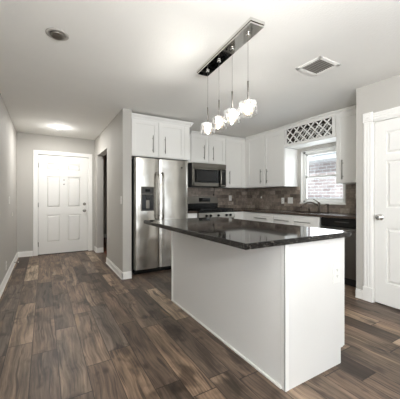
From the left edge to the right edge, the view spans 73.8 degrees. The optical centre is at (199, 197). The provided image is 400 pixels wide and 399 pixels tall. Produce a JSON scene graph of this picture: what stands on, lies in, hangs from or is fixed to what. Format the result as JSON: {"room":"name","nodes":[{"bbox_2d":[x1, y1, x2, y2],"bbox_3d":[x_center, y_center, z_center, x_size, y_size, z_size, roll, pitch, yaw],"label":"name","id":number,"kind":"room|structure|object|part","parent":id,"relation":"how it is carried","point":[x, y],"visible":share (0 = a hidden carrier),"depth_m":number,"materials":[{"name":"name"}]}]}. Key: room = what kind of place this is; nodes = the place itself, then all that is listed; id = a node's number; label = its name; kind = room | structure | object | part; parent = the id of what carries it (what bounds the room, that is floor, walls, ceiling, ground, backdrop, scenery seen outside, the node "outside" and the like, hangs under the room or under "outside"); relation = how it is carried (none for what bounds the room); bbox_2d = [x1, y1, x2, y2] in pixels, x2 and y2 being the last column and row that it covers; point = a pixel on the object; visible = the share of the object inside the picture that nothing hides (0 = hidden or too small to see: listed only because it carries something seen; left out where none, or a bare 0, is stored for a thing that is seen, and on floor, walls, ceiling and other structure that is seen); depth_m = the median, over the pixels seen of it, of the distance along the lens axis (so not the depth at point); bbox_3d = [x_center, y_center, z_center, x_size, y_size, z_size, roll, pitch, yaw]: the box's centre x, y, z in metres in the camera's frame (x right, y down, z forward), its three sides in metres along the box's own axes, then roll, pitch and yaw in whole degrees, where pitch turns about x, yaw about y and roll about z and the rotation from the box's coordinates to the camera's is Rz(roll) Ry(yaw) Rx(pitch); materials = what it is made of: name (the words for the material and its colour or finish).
{"room":"kitchen","nodes":[
{"label":"kitchen","id":0,"kind":"room"},
{"bbox_2d":[0,93,16,284],"bbox_3d":[-0.370,-0.052,-0.397,0.120,2.440,13.090,0,0,-30],"label":"wall","id":1,"kind":"structure","parent":0,"point":[8,133],"depth_m":3.87,"materials":[{"name":"grey paint"}]},
{"bbox_2d":[0,253,17,297],"bbox_3d":[-0.328,1.115,-0.326,0.024,0.104,12.770,0,0,-30],"label":"baseboard","id":2,"kind":"structure","parent":1,"relation":"attached to","point":[6,278],"depth_m":3.75,"materials":[{"name":"white wood"}]},
{"bbox_2d":[17,132,94,252],"bbox_3d":[-2.925,-0.052,5.622,1.552,2.440,0.120,0,0,-30],"label":"wall","id":3,"kind":"structure","parent":0,"point":[26,142],"depth_m":5.29,"materials":[{"name":"grey paint"}]},
{"bbox_2d":[18,251,32,257],"bbox_3d":[-3.438,1.115,5.239,0.250,0.104,0.024,0,0,-30],"label":"baseboard","id":4,"kind":"structure","parent":3,"relation":"attached to","point":[26,253],"depth_m":5.24,"materials":[{"name":"white wood"}]},
{"bbox_2d":[33,150,91,255],"bbox_3d":[-2.870,0.107,5.620,1.105,2.119,0.181,0,0,-30],"label":"door","id":5,"kind":"structure","parent":3,"relation":"in","point":[62,181],"depth_m":5.58,"materials":[{"name":"white wood"}]},
{"bbox_2d":[103,154,106,233],"bbox_3d":[-2.438,-0.052,8.017,1.708,2.440,0.100,0,0,-30],"label":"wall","id":6,"kind":"structure","parent":0,"point":[104,156],"depth_m":7.77,"materials":[{"name":"grey paint"}]},
{"bbox_2d":[95,108,131,271],"bbox_3d":[-1.663,-0.052,4.878,0.126,2.440,2.440,0,0,-30],"label":"wall","id":7,"kind":"structure","parent":0,"point":[115,141],"depth_m":4.06,"materials":[{"name":"grey paint"}]},
{"bbox_2d":[97,247,103,252],"bbox_3d":[-2.112,1.115,5.644,0.126,0.104,0.024,0,0,-30],"label":"baseboard","id":8,"kind":"object","parent":7,"relation":"attached to","point":[99,250],"visible":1,"depth_m":5.64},
{"bbox_2d":[106,257,122,279],"bbox_3d":[-1.389,1.115,4.260,0.024,0.104,1.124,0,0,-30],"label":"baseboard","id":9,"kind":"structure","parent":7,"relation":"attached to","point":[118,272],"depth_m":4.13,"materials":[{"name":"white wood"}]},
{"bbox_2d":[122,271,131,279],"bbox_3d":[-1.047,1.115,3.811,0.140,0.104,0.024,0,0,-30],"label":"baseboard","id":10,"kind":"structure","parent":7,"relation":"attached to","point":[126,275],"depth_m":3.81,"materials":[{"name":"white wood"}]},
{"bbox_2d":[0,0,399,139],"bbox_3d":[1.641,-1.322,1.888,6.060,0.100,15.000,0,0,-30],"label":"ceiling","id":11,"kind":"structure","parent":0,"point":[144,57],"depth_m":2.47,"materials":[{"name":"white paint"}]},
{"bbox_2d":[45,28,68,40],"bbox_3d":[-1.111,-1.260,2.073,0.164,0.022,0.164,0,0,-30],"label":"recessed light","id":12,"kind":"object","parent":11,"relation":"in","point":[54,33],"visible":1,"depth_m":2.06,"materials":[{"name":"white metal"}]},
{"bbox_2d":[201,81,256,134],"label":"pendant light","id":13,"kind":"object","parent":11,"relation":"hanging from","point":[219,118],"depth_m":2.19,"materials":[{"name":"white glass"}]},
{"bbox_3d":[0.075,-0.670,2.589,0.138,0.100,0.138,0,0,-30],"label":"lamp shade","id":14,"kind":"part","parent":13,"relation":"part of","materials":[{"name":"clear glass"}]},
{"bbox_3d":[0.171,-0.802,2.394,0.013,0.150,0.014,0,0,-30],"label":"stem","id":15,"kind":"part","parent":13,"relation":"part of","materials":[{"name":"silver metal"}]},
{"bbox_3d":[0.171,-0.670,2.394,0.138,0.100,0.138,0,0,-30],"label":"lamp shade","id":16,"kind":"part","parent":13,"relation":"part of","materials":[{"name":"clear glass"}]},
{"bbox_3d":[0.266,-0.802,2.200,0.013,0.150,0.014,0,0,-30],"label":"stem","id":17,"kind":"part","parent":13,"relation":"part of","materials":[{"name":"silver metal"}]},
{"bbox_3d":[0.266,-0.670,2.200,0.138,0.100,0.138,0,0,-30],"label":"lamp shade","id":18,"kind":"part","parent":13,"relation":"part of","materials":[{"name":"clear glass"}]},
{"bbox_3d":[0.362,-0.802,2.005,0.013,0.150,0.014,0,0,-30],"label":"stem","id":19,"kind":"part","parent":13,"relation":"part of","materials":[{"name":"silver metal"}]},
{"bbox_3d":[0.362,-0.670,2.005,0.138,0.100,0.138,0,0,-30],"label":"lamp shade","id":20,"kind":"part","parent":13,"relation":"part of","materials":[{"name":"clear glass"}]},
{"bbox_2d":[197,17,264,75],"label":"canopy","id":21,"kind":"object","parent":11,"relation":"hanging from","point":[245,32],"depth_m":2.16,"materials":[{"name":"silver metal"}]},
{"bbox_2d":[296,56,340,75],"bbox_3d":[1.142,-1.266,2.578,0.305,0.012,0.275,0,0,-30],"label":"ceiling vent","id":22,"kind":"object","parent":11,"relation":"in","point":[319,65],"visible":1,"depth_m":2.56,"materials":[{"name":"white metal"}]},
{"bbox_2d":[0,237,399,398],"bbox_3d":[1.666,1.218,1.845,6.060,0.101,14.900,0,0,-30],"label":"floor","id":23,"kind":"structure","parent":0,"point":[71,328],"depth_m":2.09,"materials":[{"name":"brown wood"}]},
{"bbox_2d":[132,157,187,273],"bbox_3d":[-0.763,0.277,4.499,0.906,1.782,0.864,0,0,-30],"label":"refrigerator","id":24,"kind":"object","parent":23,"relation":"on","point":[159,186],"visible":0.82,"depth_m":4.13,"materials":[{"name":"silver metal"}]},
{"bbox_3d":[-0.825,0.245,4.101,0.395,1.695,0.088,0,0,-30],"label":"freezer door","id":25,"kind":"part","parent":24,"relation":"part of","materials":[{"name":"metal"}]},
{"bbox_3d":[-0.796,-0.107,4.058,0.186,0.100,0.007,0,0,-30],"label":"control panel","id":26,"kind":"part","parent":24,"relation":"part of","materials":[{"name":"grey plastic"}]},
{"bbox_3d":[-0.646,-0.017,4.117,0.031,0.761,0.086,0,0,-30],"label":"handle","id":27,"kind":"part","parent":24,"relation":"part of","materials":[{"name":"metal"}]},
{"bbox_3d":[-0.579,-0.017,4.156,0.031,0.761,0.086,0,0,-30],"label":"handle","id":28,"kind":"part","parent":24,"relation":"part of","materials":[{"name":"metal"}]},
{"bbox_3d":[-0.431,0.245,4.332,0.503,1.695,0.088,0,0,-30],"label":"door","id":29,"kind":"part","parent":24,"relation":"part of","materials":[{"name":"metal"}]},
{"bbox_2d":[188,213,196,217],"bbox_3d":[-0.314,0.723,4.938,0.297,0.888,0.656,0,0,-30],"label":"base cabinet","id":30,"kind":"object","parent":23,"relation":"on","point":[190,215],"visible":0.06,"depth_m":4.71,"materials":[{"name":"white wood"}]},
{"bbox_2d":[188,196,234,218],"bbox_3d":[0.183,0.570,5.181,0.792,1.197,0.723,0,0,-30],"label":"gas range","id":31,"kind":"object","parent":23,"relation":"on","point":[206,206],"visible":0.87,"depth_m":5.13,"materials":[{"name":"grey metal"}]},
{"bbox_2d":[191,210,234,212],"bbox_3d":[0.188,0.263,5.174,0.792,0.025,0.580,0,0,-30],"label":"cooktop","id":32,"kind":"object","parent":31,"relation":"in","point":[199,211],"depth_m":5.01,"materials":[{"name":"black ceramic"}]},
{"bbox_3d":[0.321,0.335,4.947,0.792,0.117,0.045,0,0,-30],"label":"control panel","id":33,"kind":"part","parent":31,"relation":"part of","materials":[{"name":"metal"}]},
{"bbox_2d":[234,212,251,219],"bbox_3d":[0.925,0.723,5.552,0.850,0.888,0.848,0,0,-30],"label":"base cabinet","id":34,"kind":"object","parent":23,"relation":"on","point":[238,215],"visible":0.09,"depth_m":5.23,"materials":[{"name":"white wood"}]},
{"bbox_3d":[0.752,0.370,5.237,0.210,0.155,0.018,0,0,-30],"label":"drawer","id":35,"kind":"part","parent":34,"relation":"part of","materials":[{"name":"white wood"}]},
{"bbox_2d":[228,208,355,218],"bbox_3d":[1.461,0.261,4.634,0.853,0.035,2.976,0,0,-30],"label":"countertop","id":36,"kind":"structure","parent":34,"relation":"on","point":[272,211],"depth_m":4.32,"materials":[{"name":"brown stone"}]},
{"bbox_2d":[300,199,320,211],"bbox_3d":[1.857,0.133,4.479,0.325,0.221,0.062,0,0,16],"label":"faucet","id":37,"kind":"object","parent":36,"relation":"on","point":[318,204],"visible":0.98,"depth_m":4.45,"materials":[{"name":"silver metal"}]},
{"bbox_3d":[1.843,0.122,4.473,0.302,0.105,0.028,0,0,13],"label":"spout","id":38,"kind":"part","parent":37,"relation":"part of","materials":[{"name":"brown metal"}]},
{"bbox_2d":[171,231,343,391],"bbox_3d":[0.376,0.723,2.468,0.665,0.888,1.647,0,0,-30],"label":"kitchen island","id":39,"kind":"object","parent":23,"relation":"on","point":[280,309],"visible":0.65,"depth_m":1.80,"materials":[{"name":"white wood"}]},
{"bbox_3d":[0.088,0.723,2.317,0.016,0.888,1.616,0,0,-30],"label":"shoe molding","id":40,"kind":"part","parent":39,"relation":"part of","materials":[{"name":"white wood"}]},
{"bbox_3d":[0.097,0.723,2.319,0.008,0.888,1.610,0,0,-30],"label":"panel","id":41,"kind":"part","parent":39,"relation":"part of","materials":[{"name":"white wood"}]},
{"bbox_2d":[144,217,351,249],"bbox_3d":[0.239,0.261,2.369,0.974,0.035,1.672,0,0,-30],"label":"island countertop","id":42,"kind":"structure","parent":39,"relation":"on","point":[238,233],"depth_m":1.90,"materials":[{"name":"black stone"}]},
{"bbox_3d":[0.516,0.723,1.616,0.030,0.888,0.035,0,0,-30],"label":"corner trim","id":43,"kind":"part","parent":39,"relation":"part of","materials":[{"name":"white wood"}]},
{"bbox_3d":[0.773,0.723,1.755,0.593,0.888,0.010,0,0,-30],"label":"panel","id":44,"kind":"part","parent":39,"relation":"part of","materials":[{"name":"white wood"}]},
{"bbox_2d":[333,262,339,283],"bbox_3d":[0.949,0.522,1.847,0.078,0.140,0.008,0,0,-30],"label":"power outlet","id":45,"kind":"object","parent":39,"relation":"attached to","point":[336,266],"visible":1,"depth_m":1.84,"materials":[{"name":"white plastic"}]},
{"bbox_2d":[251,212,274,222],"bbox_3d":[1.371,0.723,4.982,0.656,0.888,0.583,0,0,-30],"label":"base cabinet","id":46,"kind":"object","parent":23,"relation":"on","point":[262,217],"visible":0.21,"depth_m":4.80,"materials":[{"name":"white wood"}]},
{"bbox_2d":[274,214,321,227],"bbox_3d":[1.744,0.723,4.345,0.656,0.888,0.888,0,0,-30],"label":"base cabinet","id":47,"kind":"object","parent":23,"relation":"on","point":[307,221],"visible":0.17,"depth_m":4.14,"materials":[{"name":"white wood"}]},
{"bbox_3d":[1.380,0.380,4.410,0.018,0.167,0.398,0,0,-30],"label":"drawer","id":48,"kind":"part","parent":47,"relation":"part of","materials":[{"name":"white wood"}]},
{"bbox_3d":[1.604,0.380,4.027,0.018,0.167,0.468,0,0,-30],"label":"drawer","id":49,"kind":"part","parent":47,"relation":"part of","materials":[{"name":"white wood"}]},
{"bbox_2d":[321,217,355,286],"bbox_3d":[2.115,0.724,3.680,0.651,0.884,0.615,0,0,-30],"label":"dishwasher","id":50,"kind":"object","parent":23,"relation":"on","point":[341,224],"visible":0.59,"depth_m":3.47,"materials":[{"name":"metal"}]},
{"bbox_3d":[1.891,0.341,3.549,0.026,0.110,0.605,0,0,-30],"label":"control panel","id":51,"kind":"part","parent":50,"relation":"part of","materials":[{"name":"black plastic"}]},
{"bbox_3d":[1.855,0.423,3.531,0.051,0.021,0.522,0,0,-30],"label":"handle","id":52,"kind":"part","parent":50,"relation":"part of","materials":[{"name":"metal"}]},
{"bbox_3d":[1.956,1.117,3.587,0.020,0.098,0.605,0,0,-30],"label":"kick plate","id":53,"kind":"part","parent":50,"relation":"part of","materials":[{"name":"black metal"}]},
{"bbox_2d":[255,142,351,213],"bbox_3d":[1.919,-0.052,4.837,0.120,2.440,3.110,0,0,-30],"label":"wall","id":54,"kind":"structure","parent":0,"point":[299,151],"depth_m":4.86,"materials":[{"name":"white paint"}]},
{"bbox_2d":[236,126,296,188],"bbox_3d":[1.276,-0.733,5.437,0.383,1.062,1.425,0,0,-30],"label":"upper cabinet","id":55,"kind":"object","parent":54,"relation":"attached to","point":[268,164],"visible":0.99,"depth_m":5.07,"materials":[{"name":"white wood"}]},
{"bbox_3d":[1.132,-0.707,5.397,0.018,0.990,0.488,0,0,-30],"label":"door","id":56,"kind":"part","parent":55,"relation":"part of","materials":[{"name":"white wood"}]},
{"bbox_3d":[1.238,-1.233,5.183,0.053,0.062,1.025,0,0,-30],"label":"crown","id":57,"kind":"part","parent":55,"relation":"part of","materials":[{"name":"white wood"}]},
{"bbox_3d":[1.383,-0.707,4.968,0.018,0.990,0.487,0,0,-30],"label":"door","id":58,"kind":"part","parent":55,"relation":"part of","materials":[{"name":"white wood"}]},
{"bbox_2d":[247,184,355,213],"bbox_3d":[1.835,0.021,4.852,0.010,0.445,2.978,0,0,-30],"label":"backsplash","id":59,"kind":"structure","parent":54,"relation":"attached to","point":[271,197],"depth_m":5.11,"materials":[{"name":"tile"}]},
{"bbox_2d":[288,197,292,203],"bbox_3d":[1.711,0.056,5.044,0.009,0.116,0.118,0,0,-30],"label":"light switch","id":60,"kind":"object","parent":59,"relation":"attached to","point":[290,199],"visible":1,"depth_m":5.03,"materials":[{"name":"white plastic"}]},
{"bbox_2d":[283,111,335,148],"bbox_3d":[1.881,-1.081,4.407,0.380,0.378,0.961,0,0,-30],"label":"wine rack","id":61,"kind":"object","parent":54,"relation":"attached to","point":[320,129],"visible":0.88,"depth_m":4.39,"materials":[{"name":"white wood"}]},
{"bbox_3d":[1.740,-1.244,4.324,0.053,0.053,0.961,0,0,-30],"label":"crown","id":62,"kind":"part","parent":61,"relation":"part of","materials":[{"name":"white wood"}]},
{"bbox_2d":[300,146,345,204],"bbox_3d":[2.093,-0.361,4.522,0.138,0.952,0.860,0,0,-30],"label":"window","id":63,"kind":"structure","parent":54,"relation":"in","point":[304,155],"depth_m":4.71,"materials":[{"name":"white plastic"}]},
{"bbox_3d":[2.132,-0.565,4.539,0.024,0.445,0.732,0,0,-30],"label":"sash","id":64,"kind":"part","parent":63,"relation":"part of","materials":[{"name":"white plastic"}]},
{"bbox_3d":[2.093,0.102,4.522,0.138,0.025,0.860,0,0,-30],"label":"sill","id":65,"kind":"part","parent":63,"relation":"part of","materials":[{"name":"white wood"}]},
{"bbox_3d":[2.110,-0.166,4.526,0.024,0.433,0.732,0,0,-30],"label":"sash","id":66,"kind":"part","parent":63,"relation":"part of","materials":[{"name":"white plastic"}]},
{"bbox_2d":[334,105,355,183],"bbox_3d":[2.275,-0.733,3.732,0.383,1.062,0.598,0,0,-30],"label":"upper cabinet","id":67,"kind":"object","parent":54,"relation":"attached to","point":[345,117],"visible":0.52,"depth_m":3.78,"materials":[{"name":"white wood"}]},
{"bbox_3d":[2.135,-1.233,3.650,0.053,0.062,0.598,0,0,-30],"label":"crown","id":68,"kind":"part","parent":67,"relation":"part of","materials":[{"name":"white wood"}]},
{"bbox_2d":[356,74,399,289],"bbox_3d":[3.236,-0.052,2.746,2.040,2.440,2.070,0,0,-30],"label":"wall","id":69,"kind":"structure","parent":0,"point":[384,94],"depth_m":3.06,"materials":[{"name":"grey paint"}]},
{"bbox_2d":[355,288,362,299],"bbox_3d":[1.850,1.115,3.070,0.024,0.104,0.110,0,0,-30],"label":"baseboard","id":70,"kind":"structure","parent":69,"relation":"attached to","point":[359,293],"depth_m":3.08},
{"bbox_2d":[363,106,399,308],"bbox_3d":[2.155,0.107,2.632,0.181,2.119,1.003,0,0,-30],"label":"door","id":71,"kind":"structure","parent":69,"relation":"in","point":[381,129],"depth_m":2.90,"materials":[{"name":"white wood"}]},
{"bbox_3d":[1.941,0.215,2.886,0.069,0.068,0.068,0,0,-30],"label":"knob","id":72,"kind":"part","parent":71,"relation":"part of","materials":[{"name":"silver metal"}]},
{"bbox_3d":[-0.169,-0.052,5.486,3.068,2.440,0.120,0,0,-30],"label":"wall","id":73,"kind":"structure","parent":0,"visible":0},
{"bbox_2d":[132,113,192,160],"bbox_3d":[-0.783,-0.931,4.537,1.046,0.618,0.898,0,0,-30],"label":"upper cabinet","id":74,"kind":"object","parent":73,"relation":"attached to","point":[153,137],"visible":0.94,"depth_m":4.16,"materials":[{"name":"white wood"}]},
{"bbox_3d":[-0.832,-0.899,4.043,0.413,0.535,0.018,0,0,-30],"label":"door","id":75,"kind":"part","parent":74,"relation":"part of","materials":[{"name":"white wood"}]},
{"bbox_3d":[-0.588,-1.204,4.165,1.006,0.073,0.053,0,0,-30],"label":"crown","id":76,"kind":"part","parent":74,"relation":"part of","materials":[{"name":"white wood"}]},
{"bbox_3d":[-0.453,-0.899,4.265,0.442,0.535,0.018,0,0,-30],"label":"door","id":77,"kind":"part","parent":74,"relation":"part of","materials":[{"name":"white wood"}]},
{"bbox_3d":[-0.214,-0.897,4.411,0.092,0.540,0.006,0,0,-30],"label":"filler panel","id":78,"kind":"part","parent":74,"relation":"part of","materials":[{"name":"white wood"}]},
{"bbox_2d":[190,131,225,164],"bbox_3d":[0.091,-0.957,5.344,0.798,0.590,0.388,0,0,-30],"label":"upper cabinet","id":79,"kind":"object","parent":73,"relation":"attached to","point":[208,148],"visible":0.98,"depth_m":5.20,"materials":[{"name":"white wood"}]},
{"bbox_3d":[-0.004,-0.933,5.118,0.385,0.518,0.018,0,0,-30],"label":"door","id":80,"kind":"part","parent":79,"relation":"part of","materials":[{"name":"white wood"}]},
{"bbox_2d":[188,162,225,195],"bbox_3d":[0.106,-0.347,5.301,0.776,0.621,0.458,0,0,-30],"label":"microwave","id":81,"kind":"object","parent":79,"relation":"attached to","point":[205,175],"visible":0.99,"depth_m":5.12,"materials":[{"name":"grey metal"}]},
{"bbox_3d":[0.118,-0.391,5.125,0.618,0.347,0.031,0,0,-30],"label":"door","id":82,"kind":"part","parent":81,"relation":"part of","materials":[{"name":"metal"}]},
{"bbox_3d":[0.174,-1.222,5.202,0.798,0.060,0.053,0,0,-30],"label":"crown","id":83,"kind":"part","parent":79,"relation":"part of","materials":[{"name":"white wood"}]},
{"bbox_3d":[0.336,-0.933,5.317,0.383,0.518,0.018,0,0,-30],"label":"door","id":84,"kind":"part","parent":79,"relation":"part of","materials":[{"name":"white wood"}]},
{"bbox_2d":[188,187,246,207],"bbox_3d":[0.240,0.021,5.650,1.934,0.445,0.010,0,0,-30],"label":"backsplash","id":85,"kind":"structure","parent":73,"relation":"attached to","point":[239,196],"depth_m":5.83,"materials":[{"name":"tile"}]},
{"bbox_2d":[220,136,245,187],"bbox_3d":[0.668,-0.727,5.682,0.534,1.050,0.388,0,0,-30],"label":"upper cabinet","id":86,"kind":"object","parent":73,"relation":"attached to","point":[234,146],"visible":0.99,"depth_m":5.54,"materials":[{"name":"white wood"}]},
{"bbox_3d":[0.722,-0.702,5.543,0.463,0.980,0.018,0,0,-30],"label":"door","id":87,"kind":"part","parent":86,"relation":"part of","materials":[{"name":"white wood"}]},
{"bbox_3d":[0.745,-1.222,5.536,0.520,0.060,0.053,0,0,-30],"label":"crown","id":88,"kind":"part","parent":86,"relation":"part of","materials":[{"name":"white wood"}]},
{"label":"outside","id":89,"kind":"structure","parent":0,"visible":0},
{"bbox_3d":[6.695,1.493,8.555,7.800,0.050,20.000,0,0,-30],"label":"ground","id":90,"kind":"structure","parent":89,"visible":0},
{"bbox_2d":[308,152,342,200],"bbox_3d":[3.765,-0.332,7.998,2.820,3.600,14.400,0,0,-30],"label":"neighbor house","id":91,"kind":"structure","parent":90,"relation":"on","point":[320,164],"depth_m":6.94,"materials":[{"name":"white brick"}]}
]}

